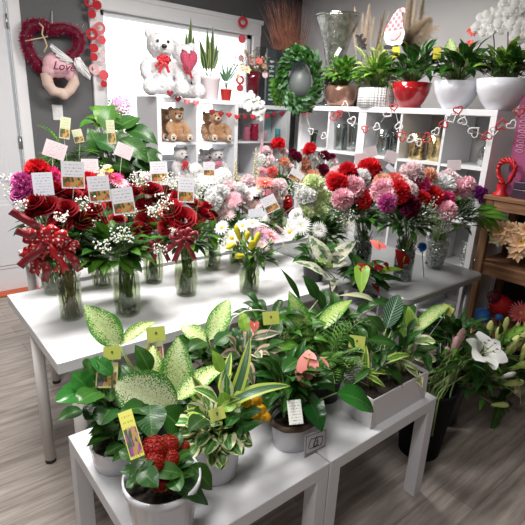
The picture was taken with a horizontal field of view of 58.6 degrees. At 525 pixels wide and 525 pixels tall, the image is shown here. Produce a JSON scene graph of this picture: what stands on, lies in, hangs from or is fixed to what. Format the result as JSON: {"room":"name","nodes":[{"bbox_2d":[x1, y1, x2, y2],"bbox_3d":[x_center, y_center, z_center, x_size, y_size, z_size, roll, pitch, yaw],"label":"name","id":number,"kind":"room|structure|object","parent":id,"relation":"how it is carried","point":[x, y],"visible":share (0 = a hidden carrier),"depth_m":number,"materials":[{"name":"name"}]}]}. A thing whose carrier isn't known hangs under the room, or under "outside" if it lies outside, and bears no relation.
{"room":"plant shop","nodes":[
{"label":"plant shop","id":0,"kind":"room"},
{"bbox_2d":[2,0,301,283],"bbox_3d":[-2.092,-1.171,3.942,6.320,2.900,0.120,-12,23,-37],"label":"wall","id":1,"kind":"structure","parent":0,"point":[76,107],"depth_m":4.08,"materials":[{"name":"grey paint"}]},
{"bbox_2d":[0,0,28,290],"bbox_3d":[-2.377,-0.972,3.673,0.885,2.620,0.062,-12,23,-37],"label":"door","id":2,"kind":"structure","parent":1,"relation":"in","point":[12,276],"depth_m":3.94,"materials":[{"name":"white paint"}]},
{"bbox_2d":[0,285,39,297],"bbox_3d":[-2.439,0.288,4.063,0.900,0.020,0.230,-12,23,-37],"label":"trim","id":3,"kind":"structure","parent":1,"relation":"attached to","point":[24,289],"depth_m":4.16,"materials":[{"name":"orange wood"}]},
{"bbox_2d":[5,0,41,287],"bbox_3d":[-2.380,-1.014,3.640,1.095,2.760,0.045,-12,23,-37],"label":"trim","id":4,"kind":"structure","parent":1,"relation":"attached to","point":[12,6],"depth_m":3.82,"materials":[{"name":"white paint"}]},
{"bbox_2d":[18,11,90,99],"bbox_3d":[-1.690,-1.699,3.831,0.563,0.693,0.261,-12,23,-37],"label":"heart wreath","id":5,"kind":"object","parent":1,"relation":"attached to","point":[57,64],"visible":1,"depth_m":3.80,"materials":[{"name":"red fabric"}]},
{"bbox_2d":[52,104,62,119],"bbox_3d":[-1.782,-1.305,4.067,0.086,0.130,0.017,-12,23,-37],"label":"light switch","id":6,"kind":"object","parent":1,"relation":"attached to","point":[57,110],"visible":0.87,"depth_m":4.06,"materials":[{"name":"white plastic"}]},
{"bbox_2d":[87,0,263,169],"bbox_3d":[-0.806,-1.746,4.777,1.920,1.555,0.150,-12,23,-37],"label":"window","id":7,"kind":"structure","parent":1,"relation":"in","point":[153,12],"depth_m":4.43,"materials":[{"name":"white paint"}]},
{"bbox_2d":[84,0,108,86],"bbox_3d":[-1.435,-1.912,4.048,0.168,0.739,0.059,-3,19,-18],"label":"garland","id":8,"kind":"object","parent":7,"relation":"hanging from","point":[103,74],"visible":1,"depth_m":4.04,"materials":[{"name":"red"}]},
{"bbox_2d":[236,12,247,91],"bbox_3d":[-0.225,-2.231,4.959,0.078,0.790,0.102,14,21,33],"label":"garland","id":9,"kind":"object","parent":7,"relation":"hanging from","point":[241,38],"visible":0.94,"depth_m":4.93,"materials":[{"name":"red"}]},
{"bbox_2d":[122,457,200,524],"bbox_3d":[-0.275,0.659,1.289,0.210,0.180,0.210,-12,23,-37],"label":"pot","id":10,"kind":"object","parent":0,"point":[145,507],"depth_m":1.21,"materials":[{"name":"white ceramic"}]},
{"bbox_2d":[0,286,524,524],"bbox_3d":[-0.021,1.101,1.977,6.420,0.060,6.750,-12,23,-37],"label":"floor","id":11,"kind":"structure","parent":0,"point":[477,474],"depth_m":2.24,"materials":[{"name":"grey wood"}]},
{"bbox_2d":[18,217,334,383],"bbox_3d":[-0.485,0.194,3.432,2.160,0.745,0.700,-12,23,-37],"label":"table","id":12,"kind":"object","parent":11,"relation":"on","point":[82,275],"visible":0.2,"depth_m":2.91,"materials":[{"name":"white laminate"}]},
{"bbox_2d":[23,116,114,255],"bbox_3d":[-1.105,-0.423,2.710,0.510,0.817,0.532,14,21,32],"label":"potted fern","id":13,"kind":"object","parent":12,"relation":"on","point":[65,122],"visible":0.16,"depth_m":2.54,"materials":[{"name":"green plant"}]},
{"bbox_2d":[81,141,133,260],"bbox_3d":[-0.858,-0.325,2.639,0.290,0.694,0.360,3,18,2],"label":"mixed bouquet","id":14,"kind":"object","parent":12,"relation":"on","point":[91,168],"visible":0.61,"depth_m":2.58,"materials":[{"name":"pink plant"}]},
{"bbox_2d":[79,104,161,239],"bbox_3d":[-0.899,-0.543,2.994,0.518,0.890,0.596,-12,23,-37],"label":"rubber plant","id":15,"kind":"object","parent":12,"relation":"on","point":[105,117],"visible":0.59,"depth_m":2.78,"materials":[{"name":"green plant"}]},
{"bbox_2d":[111,96,135,214],"bbox_3d":[-0.908,-0.613,3.123,0.235,0.944,0.180,-12,23,-37],"label":"hydrangea","id":16,"kind":"object","parent":12,"relation":"on","point":[117,101],"visible":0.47,"depth_m":2.92,"materials":[{"name":"pink plant"}]},
{"bbox_2d":[126,169,179,253],"bbox_3d":[-0.691,-0.289,2.814,0.376,0.533,0.342,3,18,2],"label":"mixed bouquet","id":17,"kind":"object","parent":12,"relation":"on","point":[148,175],"visible":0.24,"depth_m":2.74,"materials":[{"name":"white plant"}]},
{"bbox_2d":[189,162,233,244],"bbox_3d":[-0.335,-0.391,3.128,0.343,0.566,0.296,-4,19,-19],"label":"mixed bouquet","id":18,"kind":"object","parent":12,"relation":"on","point":[209,174],"visible":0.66,"depth_m":3.04,"materials":[{"name":"white plant"}]},
{"bbox_2d":[257,137,310,232],"bbox_3d":[0.136,-0.567,3.484,0.340,0.724,0.467,9,19,20],"label":"bouquet","id":19,"kind":"object","parent":12,"relation":"on","point":[274,172],"visible":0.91,"depth_m":3.37,"materials":[{"name":"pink plant"}]},
{"bbox_2d":[298,142,338,203],"bbox_3d":[0.458,-0.596,3.680,0.550,0.686,0.314,-5,19,-21],"label":"bouquet","id":20,"kind":"object","parent":12,"relation":"on","point":[310,148],"visible":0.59,"depth_m":3.59,"materials":[{"name":"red plant"}]},
{"bbox_2d":[7,249,351,493],"bbox_3d":[-0.366,0.483,2.542,1.601,0.745,0.785,-12,23,-37],"label":"table","id":21,"kind":"object","parent":11,"relation":"on","point":[65,341],"visible":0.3,"depth_m":2.19,"materials":[{"name":"white laminate"}]},
{"bbox_2d":[0,138,74,290],"bbox_3d":[-1.007,-0.192,2.152,0.321,0.725,0.260,2,18,-1],"label":"mixed bouquet","id":22,"kind":"object","parent":21,"relation":"on","point":[21,184],"visible":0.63,"depth_m":2.07,"materials":[{"name":"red plant"}]},
{"bbox_2d":[8,161,102,316],"bbox_3d":[-0.822,-0.080,1.923,0.334,0.666,0.343,-5,19,-21],"label":"bouquet","id":23,"kind":"object","parent":21,"relation":"on","point":[67,212],"visible":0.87,"depth_m":1.82,"materials":[{"name":"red plant"}]},
{"bbox_2d":[79,185,112,285],"bbox_3d":[-0.833,-0.122,2.295,0.306,0.519,0.312,7,18,14],"label":"bouquet","id":24,"kind":"object","parent":21,"relation":"on","point":[102,280],"visible":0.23,"depth_m":2.35,"materials":[{"name":"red plant"}]},
{"bbox_2d":[76,175,159,313],"bbox_3d":[-0.643,-0.067,1.985,0.373,0.618,0.374,-12,23,-37],"label":"bouquet","id":25,"kind":"object","parent":21,"relation":"on","point":[112,238],"visible":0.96,"depth_m":1.91,"materials":[{"name":"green plant"}]},
{"bbox_2d":[119,161,177,280],"bbox_3d":[-0.582,-0.192,2.376,0.333,0.623,0.314,3,18,1],"label":"bouquet","id":26,"kind":"object","parent":21,"relation":"on","point":[158,170],"visible":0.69,"depth_m":2.32,"materials":[{"name":"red plant"}]},
{"bbox_2d":[146,177,222,293],"bbox_3d":[-0.374,-0.119,2.247,0.362,0.581,0.342,-3,19,-18],"label":"bouquet","id":27,"kind":"object","parent":21,"relation":"on","point":[183,235],"visible":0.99,"depth_m":2.15,"materials":[{"name":"red plant"}]},
{"bbox_2d":[195,200,233,267],"bbox_3d":[-0.304,-0.150,2.628,0.329,0.413,0.312,1,18,-6],"label":"bouquet","id":28,"kind":"object","parent":21,"relation":"on","point":[212,262],"visible":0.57,"depth_m":2.58,"materials":[{"name":"red plant"}]},
{"bbox_2d":[204,180,255,261],"bbox_3d":[-0.185,-0.233,2.748,0.362,0.509,0.358,-12,23,-37],"label":"mixed bouquet","id":29,"kind":"object","parent":21,"relation":"on","point":[220,192],"visible":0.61,"depth_m":2.66,"materials":[{"name":"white plant"}]},
{"bbox_2d":[214,219,287,290],"bbox_3d":[-0.028,-0.042,2.379,0.498,0.381,0.275,-12,23,-37],"label":"lily bouquet","id":30,"kind":"object","parent":21,"relation":"on","point":[255,245],"visible":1,"depth_m":2.33,"materials":[{"name":"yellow plant"}]},
{"bbox_2d":[225,149,304,249],"bbox_3d":[0.003,-0.336,2.825,0.352,0.674,0.572,16,22,37],"label":"mixed bouquet","id":31,"kind":"object","parent":21,"relation":"on","point":[262,209],"visible":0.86,"depth_m":2.79,"materials":[{"name":"pink plant"}]},
{"bbox_2d":[292,235,355,292],"bbox_3d":[0.307,-0.003,2.543,0.297,0.307,0.494,10,19,23],"label":"rubber plant","id":32,"kind":"object","parent":21,"relation":"on","point":[313,269],"visible":0.99,"depth_m":2.50,"materials":[{"name":"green plant"}]},
{"bbox_2d":[137,96,237,225],"bbox_3d":[-0.709,-0.679,4.532,0.840,1.720,0.390,-12,23,-37],"label":"cube shelf","id":33,"kind":"object","parent":11,"relation":"on","point":[148,107],"visible":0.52,"depth_m":4.24,"materials":[{"name":"white wood"}]},
{"bbox_2d":[140,28,188,96],"bbox_3d":[-0.837,-1.668,3.905,0.384,0.526,0.370,-6,19,-24],"label":"teddy bear","id":34,"kind":"object","parent":33,"relation":"on","point":[160,73],"visible":1,"depth_m":3.86},
{"bbox_2d":[161,108,178,140],"bbox_3d":[-0.865,-1.254,4.233,0.212,0.290,0.212,-12,23,-37],"label":"teddy bear","id":35,"kind":"object","parent":33,"relation":"on","point":[165,119],"visible":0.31,"depth_m":4.18},
{"bbox_2d":[166,106,192,141],"bbox_3d":[-0.753,-1.226,4.146,0.221,0.301,0.219,-8,20,-29],"label":"teddy bear","id":36,"kind":"object","parent":33,"relation":"on","point":[175,128],"visible":1,"depth_m":4.13},
{"bbox_2d":[171,146,197,182],"bbox_3d":[-0.720,-0.894,4.261,0.237,0.320,0.231,-12,23,-37],"label":"teddy bear","id":37,"kind":"object","parent":33,"relation":"on","point":[181,166],"visible":0.74,"depth_m":4.22},
{"bbox_2d":[169,40,204,97],"bbox_3d":[-0.723,-1.699,4.111,0.355,0.470,0.348,-12,23,-37],"label":"teddy bear","id":38,"kind":"object","parent":33,"relation":"on","point":[196,90],"visible":0.44,"depth_m":4.11},
{"bbox_2d":[180,50,197,74],"bbox_3d":[-0.610,-1.654,3.881,0.131,0.199,0.101,-12,23,-37],"label":"heart","id":39,"kind":"object","parent":38,"relation":"attached to","point":[189,61],"visible":1,"depth_m":3.84,"materials":[{"name":"pink fabric"}]},
{"bbox_2d":[198,148,219,177],"bbox_3d":[-0.539,-0.952,4.523,0.216,0.288,0.210,-12,23,-37],"label":"teddy bear","id":40,"kind":"object","parent":33,"relation":"on","point":[204,155],"visible":0.37,"depth_m":4.48},
{"bbox_2d":[199,29,221,99],"bbox_3d":[-0.484,-1.804,4.234,0.213,0.622,0.210,-12,23,-37],"label":"potted snake plant","id":41,"kind":"object","parent":33,"relation":"on","point":[209,59],"visible":0.84,"depth_m":4.21,"materials":[{"name":"green plant"}]},
{"bbox_2d":[201,111,220,140],"bbox_3d":[-0.503,-1.319,4.518,0.200,0.270,0.202,-12,23,-37],"label":"teddy bear","id":42,"kind":"object","parent":33,"relation":"on","point":[205,133],"visible":0.55,"depth_m":4.47},
{"bbox_2d":[209,148,230,177],"bbox_3d":[-0.434,-0.952,4.511,0.220,0.301,0.212,-5,19,-22],"label":"teddy bear","id":43,"kind":"object","parent":33,"relation":"on","point":[216,155],"visible":0.52,"depth_m":4.47},
{"bbox_2d":[209,109,232,141],"bbox_3d":[-0.406,-1.291,4.411,0.214,0.292,0.212,-5,19,-21],"label":"teddy bear","id":44,"kind":"object","parent":33,"relation":"on","point":[217,130],"visible":0.93,"depth_m":4.40},
{"bbox_2d":[167,90,284,119],"bbox_3d":[-0.287,-1.423,4.286,1.298,0.225,0.021,-12,23,-37],"label":"garland","id":45,"kind":"object","parent":33,"relation":"hanging from","point":[170,92],"visible":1,"depth_m":4.24,"materials":[{"name":"red paper"}]},
{"bbox_2d":[219,60,239,100],"bbox_3d":[-0.303,-1.706,4.342,0.244,0.383,0.110,-12,23,-37],"label":"aloe","id":46,"kind":"object","parent":33,"relation":"on","point":[225,93],"visible":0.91,"depth_m":4.32,"materials":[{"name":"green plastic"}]},
{"bbox_2d":[68,419,328,524],"bbox_3d":[-0.242,0.886,1.699,0.660,0.500,0.648,-12,23,-37],"label":"side table","id":47,"kind":"object","parent":11,"relation":"on","point":[266,477],"visible":0.52,"depth_m":1.53,"materials":[{"name":"white laminate"}]},
{"bbox_2d":[55,346,142,475],"bbox_3d":[-0.459,0.466,1.447,0.245,0.435,0.405,1,18,-6],"label":"potted plant","id":48,"kind":"object","parent":47,"relation":"on","point":[86,387],"visible":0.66,"depth_m":1.36,"materials":[{"name":"green plant"}]},
{"bbox_2d":[84,305,220,442],"bbox_3d":[-0.341,0.407,1.521,0.411,0.512,0.446,-12,23,-37],"label":"potted dieffenbachia","id":49,"kind":"object","parent":47,"relation":"on","point":[157,389],"visible":0.85,"depth_m":1.48,"materials":[{"name":"green plant"}]},
{"bbox_2d":[118,409,211,524],"bbox_3d":[-0.260,0.554,1.250,0.240,0.404,0.230,-12,23,-37],"label":"potted kalanchoe","id":50,"kind":"object","parent":47,"relation":"on","point":[163,483],"visible":1,"depth_m":1.20,"materials":[{"name":"green plant"}]},
{"bbox_2d":[176,299,260,398],"bbox_3d":[-0.202,0.372,1.825,0.354,0.406,0.333,-12,23,-37],"label":"potted dieffenbachia","id":51,"kind":"object","parent":47,"relation":"on","point":[196,339],"visible":0.45,"depth_m":1.76,"materials":[{"name":"green plant"}]},
{"bbox_2d":[175,338,288,485],"bbox_3d":[-0.158,0.469,1.475,0.346,0.437,0.350,17,23,38],"label":"planter","id":52,"kind":"object","parent":47,"relation":"on","point":[216,431],"visible":0.99,"depth_m":1.41,"materials":[{"name":"white ceramic"}]},
{"bbox_2d":[202,309,283,384],"bbox_3d":[-0.062,0.376,1.800,0.330,0.425,0.300,12,20,28],"label":"potted plant","id":53,"kind":"object","parent":47,"relation":"on","point":[245,324],"visible":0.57,"depth_m":1.76,"materials":[{"name":"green plant"}]},
{"bbox_2d":[247,339,373,456],"bbox_3d":[0.137,0.456,1.681,0.444,0.362,0.374,-12,23,-37],"label":"anthurium","id":54,"kind":"object","parent":47,"relation":"on","point":[294,421],"visible":0.94,"depth_m":1.60,"materials":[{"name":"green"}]},
{"bbox_2d":[272,406,326,456],"bbox_3d":[0.120,0.596,1.663,0.181,0.105,0.171,-12,23,-37],"label":"pot","id":55,"kind":"object","parent":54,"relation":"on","point":[287,438],"depth_m":1.61,"materials":[{"name":"grey ceramic"}]},
{"bbox_2d":[295,369,312,386],"bbox_3d":[0.131,0.379,1.562,0.065,0.052,0.024,39,-7,16],"label":"flower","id":56,"kind":"object","parent":54,"relation":"on","point":[301,374],"depth_m":1.56,"materials":[{"name":"pink plant"}]},
{"bbox_2d":[296,349,318,373],"bbox_3d":[0.153,0.323,1.561,0.076,0.035,0.096,4,46,5],"label":"flower","id":57,"kind":"object","parent":54,"relation":"on","point":[308,363],"depth_m":1.56,"materials":[{"name":"pink plant"}]},
{"bbox_2d":[316,354,328,367],"bbox_3d":[0.219,0.338,1.625,0.052,0.024,0.065,35,11,-42],"label":"flower","id":58,"kind":"object","parent":54,"relation":"on","point":[319,358],"depth_m":1.64,"materials":[{"name":"pink plant"}]},
{"bbox_2d":[236,104,290,216],"bbox_3d":[-0.141,-0.831,5.118,0.725,1.700,0.396,-12,23,-37],"label":"cube shelf","id":59,"kind":"object","parent":11,"relation":"on","point":[246,150],"visible":0.2,"depth_m":5.03,"materials":[{"name":"white wood"}]},
{"bbox_2d":[234,46,272,102],"bbox_3d":[-0.100,-1.784,4.469,0.427,0.513,0.261,-6,19,-24],"label":"dried flower arrangement","id":60,"kind":"object","parent":59,"relation":"on","point":[252,77],"visible":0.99,"depth_m":4.42,"materials":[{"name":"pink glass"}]},
{"bbox_2d":[243,90,265,121],"bbox_3d":[-0.081,-1.488,4.444,0.260,0.283,0.076,-14,24,-41],"label":"flower","id":61,"kind":"object","parent":60,"relation":"attached to","point":[250,95],"visible":1,"depth_m":4.44,"materials":[{"name":"white plant"}]},
{"bbox_2d":[255,46,265,101],"bbox_3d":[-0.025,-1.837,4.615,0.076,0.531,0.076,-12,23,-37],"label":"tube","id":62,"kind":"object","parent":59,"relation":"on","point":[262,51],"visible":0.49,"depth_m":4.58,"materials":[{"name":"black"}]},
{"bbox_2d":[264,110,271,139],"bbox_3d":[-0.022,-1.495,5.067,0.270,0.315,0.040,-12,23,-37],"label":"gift box","id":63,"kind":"object","parent":59,"relation":"on","point":[267,122],"visible":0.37,"depth_m":5.10,"materials":[{"name":"teal"}]},
{"bbox_2d":[264,48,276,105],"bbox_3d":[0.053,-1.882,4.760,0.112,0.535,0.115,-12,23,-37],"label":"tube","id":64,"kind":"object","parent":59,"relation":"on","point":[271,53],"visible":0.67,"depth_m":4.70,"materials":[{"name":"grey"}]},
{"bbox_2d":[262,0,316,105],"bbox_3d":[0.209,-2.173,4.850,0.369,1.048,0.644,16,22,36],"label":"bundle","id":65,"kind":"object","parent":59,"relation":"on","point":[289,38],"visible":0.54,"depth_m":4.80,"materials":[{"name":"brown plant"}]},
{"bbox_2d":[261,352,436,524],"bbox_3d":[0.275,0.780,2.104,0.658,0.500,0.648,-12,23,-37],"label":"side table","id":66,"kind":"object","parent":11,"relation":"on","point":[347,438],"visible":0.43,"depth_m":1.81,"materials":[{"name":"white laminate"}]},
{"bbox_2d":[231,268,351,389],"bbox_3d":[0.165,0.270,2.057,0.597,0.490,0.393,-12,23,-37],"label":"potted aglaonema","id":67,"kind":"object","parent":66,"relation":"on","point":[292,316],"visible":0.55,"depth_m":1.97,"materials":[{"name":"green plant"}]},
{"bbox_2d":[295,311,366,403],"bbox_3d":[0.240,0.396,1.904,0.322,0.349,0.407,-2,18,-14],"label":"potted palm","id":68,"kind":"object","parent":66,"relation":"on","point":[334,357],"visible":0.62,"depth_m":1.88,"materials":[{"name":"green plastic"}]},
{"bbox_2d":[311,373,343,403],"bbox_3d":[0.257,0.500,1.940,0.150,0.130,0.150,-12,23,-37],"label":"pot","id":69,"kind":"object","parent":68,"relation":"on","point":[321,393],"depth_m":1.89,"materials":[{"name":"black plastic"}]},
{"bbox_2d":[307,291,415,366],"bbox_3d":[0.451,0.285,2.242,0.676,0.372,0.392,-12,23,-37],"label":"peace lily","id":70,"kind":"object","parent":66,"relation":"on","point":[348,315],"visible":0.26,"depth_m":2.12,"materials":[{"name":"green plant"}]},
{"bbox_2d":[328,294,454,428],"bbox_3d":[0.590,0.358,2.005,0.835,0.390,0.332,-12,23,-37],"label":"planter box","id":71,"kind":"object","parent":66,"relation":"on","point":[393,383],"visible":0.88,"depth_m":1.89,"materials":[{"name":"white"}]},
{"bbox_2d":[271,234,481,351],"bbox_3d":[0.684,0.336,3.151,0.790,0.744,1.135,-12,23,-37],"label":"table","id":72,"kind":"object","parent":11,"relation":"on","point":[435,282],"visible":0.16,"depth_m":2.82,"materials":[{"name":"grey laminate"}]},
{"bbox_2d":[282,173,355,255],"bbox_3d":[0.340,-0.252,2.802,0.374,0.556,0.556,10,19,21],"label":"bouquet","id":73,"kind":"object","parent":72,"relation":"on","point":[319,223],"visible":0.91,"depth_m":2.73,"materials":[{"name":"white plant"}]},
{"bbox_2d":[322,145,398,261],"bbox_3d":[0.599,-0.302,2.724,0.707,0.721,0.396,-12,23,-37],"label":"bouquet","id":74,"kind":"object","parent":72,"relation":"on","point":[350,186],"visible":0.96,"depth_m":2.56,"materials":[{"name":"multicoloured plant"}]},
{"bbox_2d":[337,239,409,292],"bbox_3d":[0.578,0.009,2.544,0.442,0.340,0.285,-12,23,-37],"label":"anthurium","id":75,"kind":"object","parent":72,"relation":"on","point":[360,274],"visible":1,"depth_m":2.49,"materials":[{"name":"green plant"}]},
{"bbox_2d":[370,239,386,249],"bbox_3d":[0.587,-0.104,2.395,0.076,0.035,0.096,-16,42,-34],"label":"flower","id":76,"kind":"object","parent":75,"relation":"on","point":[378,245],"depth_m":2.40,"materials":[{"name":"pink plant"}]},
{"bbox_2d":[395,249,409,268],"bbox_3d":[0.767,-0.028,2.558,0.092,0.116,0.043,-37,7,-24],"label":"flower","id":77,"kind":"object","parent":75,"relation":"on","point":[402,258],"depth_m":2.57,"materials":[{"name":"red plant"}]},
{"bbox_2d":[364,161,446,281],"bbox_3d":[0.786,-0.215,2.560,0.626,0.670,0.404,-5,19,-22],"label":"bouquet","id":78,"kind":"object","parent":72,"relation":"on","point":[393,192],"visible":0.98,"depth_m":2.46,"materials":[{"name":"pink plant"}]},
{"bbox_2d":[423,160,488,268],"bbox_3d":[1.154,-0.287,2.872,0.750,0.648,0.440,-9,21,-31],"label":"bouquet","id":79,"kind":"object","parent":72,"relation":"on","point":[456,189],"visible":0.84,"depth_m":2.79,"materials":[{"name":"pink plant"}]},
{"bbox_2d":[449,204,509,235],"bbox_3d":[1.324,-0.240,2.839,0.331,0.222,0.131,1,18,-3],"label":"fern spray","id":80,"kind":"object","parent":79,"relation":"in","point":[489,210],"visible":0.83,"depth_m":2.83,"materials":[{"name":"green plant"}]},
{"bbox_2d":[294,106,517,352],"bbox_3d":[1.003,-0.383,3.873,0.396,1.700,1.760,-12,23,-37],"label":"cube shelf","id":81,"kind":"object","parent":11,"relation":"on","point":[456,143],"visible":0.38,"depth_m":3.54,"materials":[{"name":"white laminate"}]},
{"bbox_2d":[268,42,324,115],"bbox_3d":[0.253,-1.553,3.980,0.554,0.581,0.270,11,19,24],"label":"wreath","id":82,"kind":"object","parent":81,"relation":"on","point":[295,92],"visible":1,"depth_m":3.97,"materials":[{"name":"green plant"}]},
{"bbox_2d":[315,10,361,105],"bbox_3d":[0.623,-1.731,4.040,0.384,0.732,0.384,-12,23,-37],"label":"vase","id":83,"kind":"object","parent":81,"relation":"on","point":[337,27],"visible":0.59,"depth_m":3.88,"materials":[{"name":"clear glass"}]},
{"bbox_2d":[320,47,363,106],"bbox_3d":[0.678,-1.537,3.877,0.391,0.466,0.398,-12,23,-37],"label":"potted plant","id":84,"kind":"object","parent":81,"relation":"on","point":[336,94],"visible":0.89,"depth_m":3.82,"materials":[{"name":"green plant"}]},
{"bbox_2d":[351,4,374,106],"bbox_3d":[0.822,-1.722,3.921,0.105,0.804,0.253,-12,23,-37],"label":"pampas grass","id":85,"kind":"object","parent":81,"relation":"on","point":[368,21],"depth_m":3.84,"materials":[{"name":"beige plant"}]},
{"bbox_2d":[346,43,398,107],"bbox_3d":[0.877,-1.441,3.616,0.456,0.459,0.455,13,20,29],"label":"potted plant","id":86,"kind":"object","parent":81,"relation":"on","point":[376,95],"visible":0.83,"depth_m":3.54,"materials":[{"name":"green plant"}]},
{"bbox_2d":[375,11,388,49],"bbox_3d":[0.972,-1.633,3.767,0.104,0.740,0.143,-1,18,-12],"label":"dried grass","id":87,"kind":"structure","parent":81,"relation":"on","point":[379,40],"depth_m":3.72,"materials":[{"name":"beige plant"}]},
{"bbox_2d":[384,7,406,105],"bbox_3d":[0.948,-1.489,3.429,0.023,0.670,0.180,-12,23,-37],"label":"sign","id":88,"kind":"object","parent":81,"relation":"on","point":[394,31],"visible":0.92,"depth_m":3.36,"materials":[{"name":"pink paint"}]},
{"bbox_2d":[381,38,442,107],"bbox_3d":[1.093,-1.368,3.392,0.461,0.474,0.479,7,18,14],"label":"potted plant","id":89,"kind":"object","parent":81,"relation":"on","point":[408,92],"visible":0.92,"depth_m":3.33,"materials":[{"name":"red ceramic"}]},
{"bbox_2d":[301,101,524,146],"bbox_3d":[0.923,-1.011,3.400,0.038,0.309,1.845,-12,23,-37],"label":"garland","id":90,"kind":"object","parent":81,"relation":"hanging from","point":[390,108],"visible":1,"depth_m":3.14,"materials":[{"name":"white"}]},
{"bbox_2d":[403,0,424,107],"bbox_3d":[1.152,-1.617,3.576,0.105,0.842,0.251,-12,23,-37],"label":"dried grass","id":91,"kind":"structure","parent":81,"relation":"on","point":[407,18],"depth_m":3.53,"materials":[{"name":"beige plant"}]},
{"bbox_2d":[407,133,426,159],"bbox_3d":[1.128,-0.849,3.414,0.124,0.185,0.124,-12,23,-37],"label":"vase","id":92,"kind":"object","parent":81,"relation":"on","point":[415,152],"visible":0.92,"depth_m":3.38,"materials":[{"name":"gold metal"}]},
{"bbox_2d":[402,14,441,66],"bbox_3d":[1.139,-1.463,3.436,0.304,0.632,0.197,13,20,30],"label":"pampas grass","id":93,"kind":"object","parent":81,"relation":"on","point":[419,34],"depth_m":3.35,"materials":[{"name":"beige plant"}]},
{"bbox_2d":[426,133,441,161],"bbox_3d":[1.233,-0.822,3.336,0.116,0.190,0.116,-12,23,-37],"label":"vase","id":94,"kind":"object","parent":81,"relation":"on","point":[433,147],"visible":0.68,"depth_m":3.30,"materials":[{"name":"gold metal"}]},
{"bbox_2d":[424,28,490,108],"bbox_3d":[1.317,-1.282,3.098,0.454,0.507,0.437,8,19,18],"label":"potted plant","id":95,"kind":"object","parent":81,"relation":"on","point":[455,91],"visible":0.96,"depth_m":3.06,"materials":[{"name":"white ceramic"}]},
{"bbox_2d":[464,0,524,110],"bbox_3d":[1.513,-1.281,2.870,0.463,0.661,0.520,-12,23,-37],"label":"potted orchid","id":96,"kind":"object","parent":81,"relation":"on","point":[502,91],"visible":1,"depth_m":2.83,"materials":[{"name":"white ceramic"}]},
{"bbox_2d":[417,307,490,426],"bbox_3d":[1.014,0.570,2.579,0.393,0.673,0.413,4,18,6],"label":"bucket","id":97,"kind":"object","parent":11,"relation":"on","point":[451,323],"visible":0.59,"depth_m":2.51,"materials":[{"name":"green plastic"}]},
{"bbox_2d":[398,317,524,461],"bbox_3d":[1.405,0.631,2.726,1.773,1.028,0.422,-12,23,-37],"label":"lilies","id":98,"kind":"object","parent":11,"relation":"on","point":[487,353],"visible":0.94,"depth_m":2.32,"materials":[{"name":"green plant"}]},
{"bbox_2d":[463,194,524,358],"bbox_3d":[1.933,0.264,2.813,0.445,1.190,1.240,-12,23,-37],"label":"wooden shelf","id":99,"kind":"object","parent":11,"relation":"on","point":[509,274],"visible":0.41,"depth_m":3.06,"materials":[{"name":"brown wood"}]},
{"bbox_2d":[474,308,490,322],"bbox_3d":[1.498,0.365,3.192,0.110,0.113,0.115,-12,23,-37],"label":"flower","id":100,"kind":"object","parent":99,"relation":"on","point":[481,314],"visible":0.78,"depth_m":3.15,"materials":[{"name":"blue plant"}]},
{"bbox_2d":[489,295,513,321],"bbox_3d":[1.594,0.312,3.135,0.144,0.192,0.151,-12,23,-37],"label":"flower","id":101,"kind":"object","parent":99,"relation":"on","point":[501,305],"visible":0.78,"depth_m":3.08,"materials":[{"name":"red plant"}]},
{"bbox_2d":[492,157,517,196],"bbox_3d":[1.506,-0.533,2.900,0.090,0.238,0.123,-12,23,-37],"label":"heart ornament","id":102,"kind":"object","parent":99,"relation":"on","point":[501,186],"visible":1,"depth_m":2.90,"materials":[{"name":"red ceramic"}]},
{"bbox_2d":[487,219,524,262],"bbox_3d":[1.607,-0.118,2.904,0.395,0.315,0.162,6,18,9],"label":"flower","id":103,"kind":"object","parent":99,"relation":"on","point":[517,251],"visible":0.95,"depth_m":2.89,"materials":[{"name":"beige plant"}]},
{"bbox_2d":[506,96,524,194],"bbox_3d":[1.688,-0.671,2.767,0.024,0.594,0.423,-12,23,-37],"label":"sign","id":104,"kind":"object","parent":99,"relation":"on","point":[518,149],"visible":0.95,"depth_m":2.89,"materials":[{"name":"pink"}]},
{"bbox_2d":[508,300,524,323],"bbox_3d":[1.676,0.347,3.034,0.162,0.194,0.092,9,19,18],"label":"flower","id":105,"kind":"object","parent":99,"relation":"on","point":[518,313],"visible":0.98,"depth_m":3.03,"materials":[{"name":"pink plant"}]},
{"bbox_2d":[511,181,524,199],"bbox_3d":[1.610,-0.442,2.856,0.120,0.100,0.110,-12,23,-37],"label":"gift box","id":106,"kind":"object","parent":99,"relation":"on","point":[518,192],"visible":1,"depth_m":2.83,"materials":[{"name":"grey"}]},
{"bbox_2d":[289,0,524,296],"bbox_3d":[2.496,-0.813,3.450,0.100,2.900,6.750,-12,23,-37],"label":"wall","id":107,"kind":"structure","parent":0,"point":[455,17],"depth_m":4.37,"materials":[{"name":"white paint"}]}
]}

